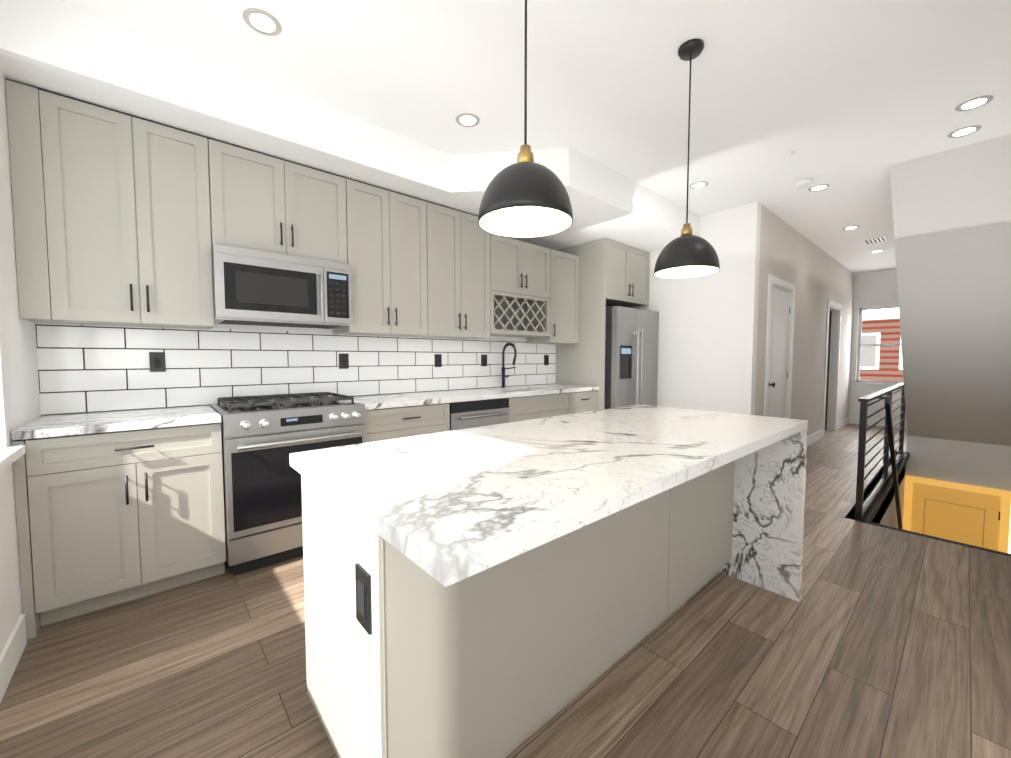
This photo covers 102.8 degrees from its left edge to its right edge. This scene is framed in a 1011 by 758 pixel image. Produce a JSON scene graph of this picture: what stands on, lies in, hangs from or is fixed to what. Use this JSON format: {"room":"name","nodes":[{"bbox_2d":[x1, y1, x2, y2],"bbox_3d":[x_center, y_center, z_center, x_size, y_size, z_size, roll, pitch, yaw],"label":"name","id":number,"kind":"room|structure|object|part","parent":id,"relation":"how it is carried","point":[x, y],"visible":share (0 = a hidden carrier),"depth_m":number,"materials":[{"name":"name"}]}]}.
{"room":"kitchen","nodes":[
{"label":"kitchen","id":0,"kind":"room"},
{"bbox_2d":[0,69,40,653],"bbox_3d":[-1.321,-0.203,0.694,0.140,2.780,3.750,-3,4,-41],"label":"wall","id":1,"kind":"structure","parent":0,"point":[19,395],"depth_m":1.74,"materials":[{"name":"white paint"}]},
{"bbox_2d":[0,445,25,471],"bbox_3d":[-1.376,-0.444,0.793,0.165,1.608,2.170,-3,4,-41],"label":"window sill","id":2,"kind":"structure","parent":1,"relation":"in","point":[9,455],"depth_m":1.56,"materials":[{"name":"white wood"}]},
{"bbox_2d":[0,614,26,702],"bbox_3d":[-1.053,1.130,0.579,0.019,0.130,3.059,-3,4,-41],"label":"baseboard","id":3,"kind":"structure","parent":1,"relation":"attached to","point":[12,650],"depth_m":1.57,"materials":[{"name":"white wood"}]},
{"bbox_2d":[41,324,555,415],"bbox_3d":[1.330,-0.308,5.638,10.640,3.080,0.200,-3,4,-41],"label":"wall","id":4,"kind":"structure","parent":0,"point":[247,327],"depth_m":2.94,"materials":[{"name":"white paint"}]},
{"bbox_2d":[5,79,213,329],"bbox_3d":[-2.090,-0.840,2.215,0.742,1.076,0.380,-3,4,-41],"label":"upper cabinet","id":5,"kind":"object","parent":4,"relation":"attached to","point":[127,204],"depth_m":2.06,"materials":[{"name":"grey wood"}]},
{"bbox_3d":[-2.344,-0.830,2.017,0.098,1.076,0.344,-3,4,-41],"label":"wall cabinet filler","id":6,"kind":"part","parent":5,"relation":"part of","materials":[{"name":"beige wood"}]},
{"bbox_2d":[207,139,346,263],"bbox_3d":[-1.516,-1.100,2.705,0.781,0.607,0.380,-3,4,-41],"label":"upper cabinet","id":7,"kind":"object","parent":4,"relation":"attached to","point":[261,202],"visible":0.92,"depth_m":2.55,"materials":[{"name":"grey wood"}]},
{"bbox_2d":[211,244,351,328],"bbox_3d":[-1.495,-0.578,2.706,0.780,0.430,0.459,-3,4,-41],"label":"microwave","id":8,"kind":"object","parent":7,"relation":"attached to","point":[256,287],"visible":1,"depth_m":2.53,"materials":[{"name":"silver metal"}]},
{"bbox_2d":[35,323,555,414],"bbox_3d":[-0.949,-0.126,3.512,4.120,0.504,0.008,-3,4,-41],"label":"backsplash","id":9,"kind":"structure","parent":4,"relation":"attached to","point":[89,368],"depth_m":2.77,"materials":[{"name":"tile"}]},
{"bbox_2d":[149,352,165,371],"bbox_3d":[-2.128,-0.104,2.467,0.074,0.120,0.010,-3,4,-41],"label":"electrical outlet","id":10,"kind":"object","parent":9,"relation":"attached to","point":[157,361],"visible":1,"depth_m":2.46,"materials":[{"name":"black plastic"}]},
{"bbox_2d":[339,354,348,368],"bbox_3d":[-1.284,-0.142,3.205,0.074,0.120,0.010,-3,4,-41],"label":"electrical outlet","id":11,"kind":"object","parent":9,"relation":"attached to","point":[343,361],"visible":1,"depth_m":3.20,"materials":[{"name":"black plastic"}]},
{"bbox_2d":[434,354,441,366],"bbox_3d":[-0.630,-0.172,3.776,0.074,0.120,0.010,-3,4,-41],"label":"electrical outlet","id":12,"kind":"object","parent":9,"relation":"attached to","point":[438,360],"visible":1,"depth_m":3.77,"materials":[{"name":"black plastic"}]},
{"bbox_2d":[481,355,486,365],"bbox_3d":[-0.218,-0.190,4.136,0.074,0.120,0.010,-3,4,-41],"label":"electrical outlet","id":13,"kind":"object","parent":9,"relation":"attached to","point":[483,360],"visible":1,"depth_m":4.13,"materials":[{"name":"black plastic"}]},
{"bbox_2d":[544,355,548,364],"bbox_3d":[0.483,-0.222,4.748,0.074,0.120,0.010,-3,4,-41],"label":"electrical outlet","id":14,"kind":"object","parent":9,"relation":"attached to","point":[546,359],"visible":1,"depth_m":4.74,"materials":[{"name":"black plastic"}]},
{"bbox_2d":[333,179,427,336],"bbox_3d":[-0.979,-0.890,3.186,0.640,1.076,0.380,-3,4,-41],"label":"upper cabinet","id":15,"kind":"object","parent":4,"relation":"attached to","point":[387,245],"visible":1,"depth_m":3.05,"materials":[{"name":"grey wood"}]},
{"bbox_2d":[414,202,489,338],"bbox_3d":[-0.489,-0.912,3.614,0.658,1.076,0.380,-3,4,-41],"label":"upper cabinet","id":16,"kind":"object","parent":4,"relation":"attached to","point":[458,274],"visible":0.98,"depth_m":3.48,"materials":[{"name":"grey wood"}]},
{"bbox_2d":[490,233,549,301],"bbox_3d":[0.064,-1.099,4.088,0.808,0.520,0.380,-3,4,-41],"label":"upper cabinet","id":17,"kind":"object","parent":4,"relation":"attached to","point":[519,267],"visible":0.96,"depth_m":3.94,"materials":[{"name":"grey wood"}]},
{"bbox_2d":[490,290,549,336],"bbox_3d":[0.052,-0.642,4.125,0.808,0.393,0.344,-3,4,-41],"label":"wine rack","id":18,"kind":"object","parent":4,"relation":"attached to","point":[514,318],"visible":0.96,"depth_m":4.18,"materials":[{"name":"grey wood"}]},
{"bbox_2d":[527,249,578,343],"bbox_3d":[0.549,-0.891,4.524,0.478,0.980,0.380,-3,4,-41],"label":"upper cabinet","id":19,"kind":"object","parent":4,"relation":"attached to","point":[564,298],"visible":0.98,"depth_m":4.41,"materials":[{"name":"grey wood"}]},
{"bbox_2d":[606,239,649,307],"bbox_3d":[1.198,-1.209,4.847,0.884,0.632,0.725,-3,4,-41],"label":"upper cabinet","id":20,"kind":"object","parent":4,"relation":"attached to","point":[627,274],"visible":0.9,"depth_m":4.58,"materials":[{"name":"grey wood"}]},
{"bbox_2d":[0,0,699,252],"bbox_3d":[-0.185,-1.587,3.260,5.040,0.280,1.280,-3,4,-41],"label":"soffit","id":21,"kind":"structure","parent":0,"point":[55,46],"depth_m":2.36,"materials":[{"name":"white paint"}]},
{"bbox_2d":[6,78,477,215],"bbox_3d":[-1.321,-1.420,2.892,2.827,0.011,0.330,-3,4,-41],"label":"crown molding","id":22,"kind":"structure","parent":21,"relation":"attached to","point":[221,141],"depth_m":2.33,"materials":[{"name":"grey wood"}]},
{"bbox_2d":[0,423,1010,757],"bbox_3d":[2.631,1.157,4.225,10.640,0.300,4.150,-3,4,-41],"label":"floor","id":23,"kind":"structure","parent":0,"point":[880,643],"depth_m":1.59,"materials":[{"name":"brown wood"}]},
{"bbox_2d":[12,439,40,639],"bbox_3d":[-2.281,0.688,1.973,0.033,0.869,0.628,-3,4,-41],"label":"panel","id":24,"kind":"object","parent":23,"relation":"on","point":[33,620],"visible":0.29,"depth_m":1.74,"materials":[{"name":"grey wood"}]},
{"bbox_2d":[25,423,225,625],"bbox_3d":[-1.994,0.676,2.200,0.694,0.870,0.664,-3,4,-41],"label":"base cabinet","id":25,"kind":"object","parent":23,"relation":"on","point":[118,517],"visible":1,"depth_m":1.94,"materials":[{"name":"grey wood"}]},
{"bbox_2d":[210,392,365,575],"bbox_3d":[-1.408,0.604,2.645,0.766,0.967,0.740,-3,4,-41],"label":"range","id":26,"kind":"object","parent":23,"relation":"on","point":[263,437],"visible":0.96,"depth_m":2.32,"materials":[{"name":"silver metal"}]},
{"bbox_2d":[364,403,449,442],"bbox_3d":[-0.889,0.626,3.166,0.687,0.870,0.664,-3,4,-41],"label":"base cabinet","id":27,"kind":"object","parent":23,"relation":"on","point":[392,423],"visible":0.25,"depth_m":2.91,"materials":[{"name":"grey wood"}]},
{"bbox_2d":[449,398,508,430],"bbox_3d":[-0.380,0.603,3.575,0.606,0.873,0.661,-3,4,-41],"label":"dishwasher","id":28,"kind":"object","parent":23,"relation":"on","point":[472,414],"visible":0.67,"depth_m":3.32,"materials":[{"name":"silver metal"}]},
{"bbox_2d":[508,393,567,422],"bbox_3d":[0.138,0.580,4.063,0.805,0.870,0.663,-3,4,-41],"label":"base cabinet","id":29,"kind":"object","parent":23,"relation":"on","point":[533,407],"visible":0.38,"depth_m":3.80,"materials":[{"name":"grey wood"}]},
{"bbox_2d":[11,384,598,440],"bbox_3d":[-0.738,0.158,3.285,4.114,0.038,0.646,-3,4,-41],"label":"countertop","id":30,"kind":"structure","parent":29,"relation":"on","point":[47,426],"depth_m":2.21,"materials":[{"name":"stone"}]},
{"bbox_2d":[501,342,516,387],"bbox_3d":[0.056,-0.143,4.177,0.101,0.471,0.233,-3,4,-41],"label":"faucet","id":31,"kind":"object","parent":30,"relation":"on","point":[503,368],"visible":1,"depth_m":4.21,"materials":[{"name":"black metal"}]},
{"bbox_2d":[289,404,807,757],"bbox_3d":[0.402,0.680,1.680,2.121,0.915,0.925,-3,4,-41],"label":"kitchen island","id":32,"kind":"object","parent":23,"relation":"on","point":[529,578],"visible":1,"depth_m":1.18,"materials":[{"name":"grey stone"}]},
{"bbox_2d":[355,563,371,634],"bbox_3d":[-0.331,0.508,0.936,0.010,0.135,0.075,-3,4,-41],"label":"outlet","id":33,"kind":"object","parent":32,"relation":"attached to","point":[363,596],"visible":0.96,"depth_m":0.92,"materials":[{"name":"black plastic"}]},
{"bbox_2d":[556,238,606,409],"bbox_3d":[0.842,-0.263,4.607,0.022,2.497,0.690,-3,4,-41],"label":"panel","id":34,"kind":"object","parent":23,"relation":"on","point":[581,361],"visible":0.5,"depth_m":4.47,"materials":[{"name":"grey wood"}]},
{"bbox_2d":[567,390,597,413],"bbox_3d":[0.630,0.557,4.492,0.498,0.870,0.664,-3,4,-41],"label":"base cabinet","id":35,"kind":"object","parent":23,"relation":"on","point":[582,401],"visible":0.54,"depth_m":4.24,"materials":[{"name":"grey wood"}]},
{"bbox_2d":[605,306,658,408],"bbox_3d":[1.270,0.086,4.832,0.862,1.775,0.842,-3,4,-41],"label":"fridge","id":36,"kind":"object","parent":23,"relation":"on","point":[631,357],"visible":0.42,"depth_m":4.43,"materials":[{"name":"silver metal"}]},
{"bbox_2d":[855,383,904,528],"bbox_3d":[3.796,0.952,3.998,2.990,1.711,0.110,-3,4,-41],"label":"railing","id":37,"kind":"object","parent":23,"relation":"on","point":[861,507],"visible":1,"depth_m":3.56,"materials":[{"name":"black metal"}]},
{"bbox_2d":[56,0,1010,273],"bbox_3d":[2.631,-1.869,4.069,10.640,0.200,4.150,-3,4,-41],"label":"ceiling","id":38,"kind":"structure","parent":0,"point":[850,102],"depth_m":2.25,"materials":[{"name":"white paint"}]},
{"bbox_2d":[243,8,281,35],"bbox_3d":[-1.127,-1.653,1.873,0.156,0.003,0.156,-3,4,-41],"label":"recessed light","id":39,"kind":"object","parent":38,"relation":"in","point":[262,22],"visible":1,"depth_m":1.87,"materials":[{"name":"grey"}]},
{"bbox_2d":[456,113,479,126],"bbox_3d":[-0.247,-1.693,2.642,0.156,0.003,0.156,-3,4,-41],"label":"recessed light","id":40,"kind":"object","parent":38,"relation":"in","point":[468,120],"visible":1,"depth_m":2.64,"materials":[{"name":"grey plastic"}]},
{"bbox_2d":[478,0,572,237],"bbox_3d":[0.065,-1.067,1.298,0.310,1.114,0.310,-3,4,-41],"label":"pendant light","id":41,"kind":"object","parent":38,"relation":"hanging from","point":[525,196],"visible":1,"depth_m":1.25,"materials":[{"name":"black metal"}]},
{"bbox_2d":[654,38,719,277],"bbox_3d":[0.931,-1.106,2.054,0.310,1.114,0.310,-3,4,-41],"label":"pendant light","id":42,"kind":"object","parent":38,"relation":"hanging from","point":[687,254],"visible":1,"depth_m":2.00,"materials":[{"name":"black metal"}]},
{"bbox_2d":[689,181,707,188],"bbox_3d":[1.740,-1.744,3.634,0.156,0.003,0.156,-3,4,-41],"label":"recessed light","id":43,"kind":"object","parent":38,"relation":"in","point":[698,185],"visible":1,"depth_m":3.63,"materials":[{"name":"grey"}]},
{"bbox_2d":[784,150,795,155],"bbox_3d":[2.155,-1.706,3.055,0.070,0.020,0.070,-3,4,-41],"label":"sprinkler","id":44,"kind":"object","parent":38,"relation":"attached to","point":[790,153],"visible":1,"depth_m":3.04,"materials":[{"name":"white plastic"}]},
{"bbox_2d":[795,178,812,186],"bbox_3d":[2.627,-1.724,3.548,0.130,0.034,0.130,-3,4,-41],"label":"smoke detector","id":45,"kind":"object","parent":38,"relation":"attached to","point":[804,182],"visible":1,"depth_m":3.52,"materials":[{"name":"white plastic"}]},
{"bbox_2d":[808,184,829,190],"bbox_3d":[2.863,-1.747,3.687,0.156,0.003,0.156,-3,4,-41],"label":"recessed light","id":46,"kind":"object","parent":38,"relation":"in","point":[819,187],"visible":1,"depth_m":3.68,"materials":[{"name":"grey"}]},
{"bbox_2d":[843,226,859,229],"bbox_3d":[4.130,-1.806,4.820,0.156,0.003,0.156,-3,4,-41],"label":"recessed light","id":47,"kind":"object","parent":38,"relation":"in","point":[850,227],"visible":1,"depth_m":4.81,"materials":[{"name":"grey"}]},
{"bbox_2d":[862,236,887,244],"bbox_3d":[4.880,-1.829,5.329,0.300,0.010,0.220,-3,4,-41],"label":"ceiling vent","id":48,"kind":"object","parent":38,"relation":"in","point":[875,240],"visible":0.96,"depth_m":5.32,"materials":[{"name":"white plastic"}]},
{"bbox_2d":[948,125,981,137],"bbox_3d":[3.157,-1.700,2.776,0.156,0.003,0.156,-3,4,-41],"label":"recessed light","id":49,"kind":"object","parent":38,"relation":"in","point":[964,131],"visible":1,"depth_m":2.77,"materials":[{"name":"grey"}]},
{"bbox_2d":[955,95,993,111],"bbox_3d":[2.867,-1.684,2.469,0.156,0.003,0.156,-3,4,-41],"label":"recessed light","id":50,"kind":"object","parent":38,"relation":"in","point":[973,103],"visible":1,"depth_m":2.47,"materials":[{"name":"grey plastic"}]},
{"bbox_2d":[629,201,760,414],"bbox_3d":[1.942,-0.415,4.811,0.120,2.780,1.840,-3,4,-41],"label":"wall","id":51,"kind":"structure","parent":0,"point":[707,341],"depth_m":4.34,"materials":[{"name":"white paint"}]},
{"bbox_2d":[755,204,854,435],"bbox_3d":[4.487,-0.471,5.894,5.140,2.780,0.120,-3,4,-41],"label":"wall","id":52,"kind":"structure","parent":0,"point":[816,276],"depth_m":5.41,"materials":[{"name":"grey paint"}]},
{"bbox_2d":[764,274,794,418],"bbox_3d":[3.150,-0.077,4.707,0.970,2.115,0.172,-3,4,-41],"label":"hall door","id":53,"kind":"structure","parent":52,"relation":"in","point":[779,351],"depth_m":4.67,"materials":[{"name":"white wood"}]},
{"bbox_2d":[807,429,822,445],"bbox_3d":[4.223,0.868,5.642,1.800,0.130,0.013,-3,4,-41],"label":"baseboard","id":54,"kind":"structure","parent":52,"relation":"attached to","point":[812,438],"depth_m":5.88,"materials":[{"name":"white wood"}]},
{"bbox_2d":[822,299,841,436],"bbox_3d":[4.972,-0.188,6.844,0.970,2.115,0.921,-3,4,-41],"label":"door frame","id":55,"kind":"structure","parent":52,"relation":"in","point":[832,352],"depth_m":6.78,"materials":[{"name":"white wood"}]},
{"bbox_2d":[837,416,849,428],"bbox_3d":[6.052,0.786,7.239,1.099,0.130,0.013,-3,4,-41],"label":"baseboard","id":56,"kind":"structure","parent":52,"relation":"attached to","point":[843,422],"depth_m":7.24,"materials":[{"name":"white wood"}]},
{"bbox_2d":[848,269,905,420],"bbox_3d":[6.560,-0.559,7.578,0.200,2.780,3.750,-3,4,-41],"label":"wall","id":57,"kind":"structure","parent":0,"point":[876,289],"depth_m":7.33,"materials":[{"name":"white paint"}]},
{"bbox_2d":[849,416,906,428],"bbox_3d":[6.771,0.786,7.241,0.013,0.130,0.921,-3,4,-41],"label":"baseboard","id":58,"kind":"structure","parent":57,"relation":"attached to","point":[854,420],"depth_m":7.32,"materials":[{"name":"white wood"}]},
{"bbox_2d":[854,306,903,385],"bbox_3d":[6.836,-0.594,7.199,0.180,1.410,0.880,-3,4,-41],"label":"window","id":59,"kind":"structure","parent":57,"relation":"in","point":[864,382],"depth_m":7.45,"materials":[{"name":"white"}]},
{"bbox_2d":[844,436,1010,544],"bbox_3d":[4.219,2.366,3.883,3.620,3.120,1.050,-3,4,-41],"label":"wall","id":60,"kind":"structure","parent":0,"point":[975,464],"depth_m":4.87,"materials":[{"name":"white paint"}]},
{"bbox_2d":[859,452,909,523],"bbox_3d":[3.941,1.040,4.124,3.392,0.064,0.042,-3,4,-41],"label":"trim","id":61,"kind":"structure","parent":60,"relation":"attached to","point":[870,513],"depth_m":3.63,"materials":[{"name":"black"}]},
{"bbox_2d":[868,520,1010,556],"bbox_3d":[3.003,1.116,2.654,0.042,0.064,0.900,-3,4,-41],"label":"trim","id":62,"kind":"structure","parent":60,"relation":"attached to","point":[870,521],"depth_m":2.72,"materials":[{"name":"black"}]},
{"bbox_2d":[903,475,1010,553],"bbox_3d":[5.496,2.357,4.939,0.068,2.170,0.932,-3,4,-41],"label":"door","id":63,"kind":"structure","parent":60,"relation":"in","point":[971,515],"depth_m":4.90,"materials":[{"name":"yellow"}]},
{"bbox_2d":[890,134,1010,445],"bbox_3d":[4.470,-0.478,3.890,2.800,2.560,0.949,-3,4,-41],"label":"wall","id":64,"kind":"structure","parent":0,"point":[951,209],"depth_m":3.70,"materials":[{"name":"grey paint"}]},
{"label":"outside","id":65,"kind":"structure","parent":0,"visible":0},
{"bbox_2d":[860,308,903,381],"bbox_3d":[9.615,-0.798,10.075,0.300,9.000,8.000,-3,4,-41],"label":"building","id":66,"kind":"structure","parent":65,"point":[880,363],"depth_m":10.15,"materials":[{"name":"red"}]}
]}

